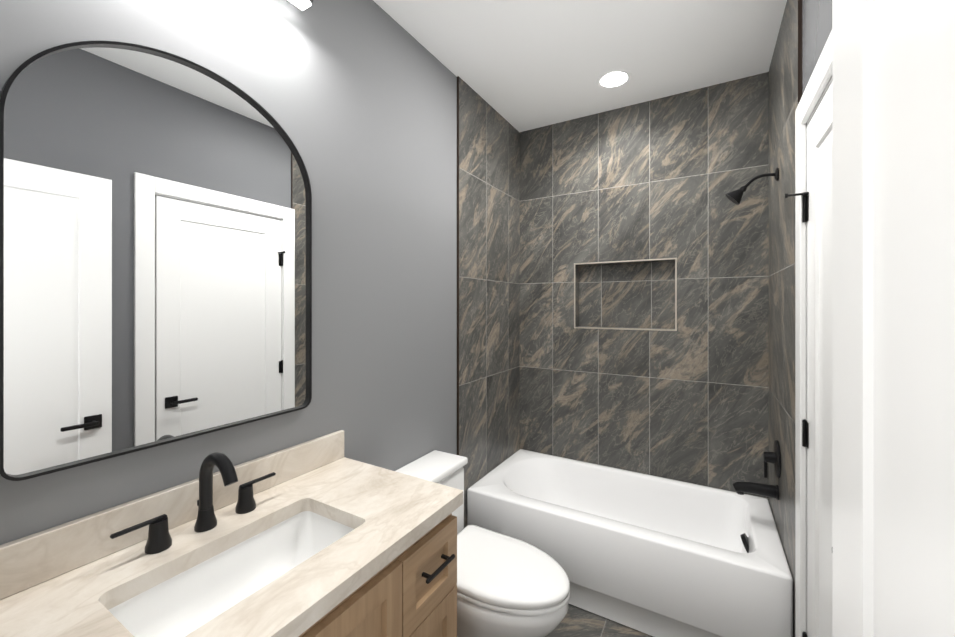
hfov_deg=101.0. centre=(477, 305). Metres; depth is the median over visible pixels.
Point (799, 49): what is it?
trim
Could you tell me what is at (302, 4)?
sconce
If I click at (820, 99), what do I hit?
door frame
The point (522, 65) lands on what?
ceiling
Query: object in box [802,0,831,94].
wall
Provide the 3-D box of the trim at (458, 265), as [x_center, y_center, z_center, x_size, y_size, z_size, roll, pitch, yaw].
[-0.110,0.111,2.220,0.013,2.807,0.005,0,0,30]
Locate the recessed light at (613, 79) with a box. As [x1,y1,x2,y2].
[596,69,631,88]
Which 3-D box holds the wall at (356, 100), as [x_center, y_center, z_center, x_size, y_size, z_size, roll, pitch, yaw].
[-0.719,0.111,1.302,0.110,2.807,4.281,0,0,30]
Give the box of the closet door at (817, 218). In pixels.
[785,82,832,636]
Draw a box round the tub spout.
[733,481,778,499]
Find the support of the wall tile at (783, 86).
attached to the wall at (816, 22)
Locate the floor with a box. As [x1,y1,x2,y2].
[545,603,652,636]
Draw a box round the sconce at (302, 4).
[289,0,312,9]
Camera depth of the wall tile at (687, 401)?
2.49 m
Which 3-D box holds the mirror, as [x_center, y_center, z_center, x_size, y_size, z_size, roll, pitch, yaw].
[-0.769,-0.152,1.081,0.022,1.012,0.706,0,0,30]
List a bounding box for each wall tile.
[459,77,519,527]
[520,72,768,500]
[769,0,797,636]
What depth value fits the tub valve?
1.86 m
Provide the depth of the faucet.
1.01 m
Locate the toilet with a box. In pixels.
[395,450,569,636]
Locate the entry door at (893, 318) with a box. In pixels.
[832,0,954,636]
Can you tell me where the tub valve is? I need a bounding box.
[763,440,780,477]
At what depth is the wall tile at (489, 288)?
2.51 m
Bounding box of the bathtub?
[467,449,792,636]
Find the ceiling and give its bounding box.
[373,0,786,131]
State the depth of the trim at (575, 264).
2.53 m
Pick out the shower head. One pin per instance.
(735, 196)
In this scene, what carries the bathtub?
on the floor
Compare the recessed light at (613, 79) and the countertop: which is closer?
the countertop
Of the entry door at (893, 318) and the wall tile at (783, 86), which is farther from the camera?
the wall tile at (783, 86)
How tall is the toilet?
0.772 m
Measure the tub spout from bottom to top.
0.074 m
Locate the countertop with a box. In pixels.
[0,430,462,636]
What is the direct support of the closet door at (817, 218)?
in the wall at (816, 22)
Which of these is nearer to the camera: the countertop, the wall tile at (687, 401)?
the countertop
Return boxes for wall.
[0,0,456,544]
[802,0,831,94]
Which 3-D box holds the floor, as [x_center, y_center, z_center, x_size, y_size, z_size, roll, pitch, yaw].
[-0.014,1.564,0.889,1.744,0.100,4.281,0,0,30]
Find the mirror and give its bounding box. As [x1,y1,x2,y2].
[0,41,311,480]
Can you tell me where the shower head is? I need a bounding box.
[725,168,778,204]
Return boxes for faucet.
[110,452,275,553]
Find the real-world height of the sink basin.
0.138 m
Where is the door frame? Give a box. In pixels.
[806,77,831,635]
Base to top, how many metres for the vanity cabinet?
0.893 m
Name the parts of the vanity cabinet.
handle, drawer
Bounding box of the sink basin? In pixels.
[108,511,353,636]
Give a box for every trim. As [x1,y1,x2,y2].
[457,76,458,454]
[574,258,676,330]
[798,0,801,103]
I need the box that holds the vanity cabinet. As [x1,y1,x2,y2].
[299,513,456,636]

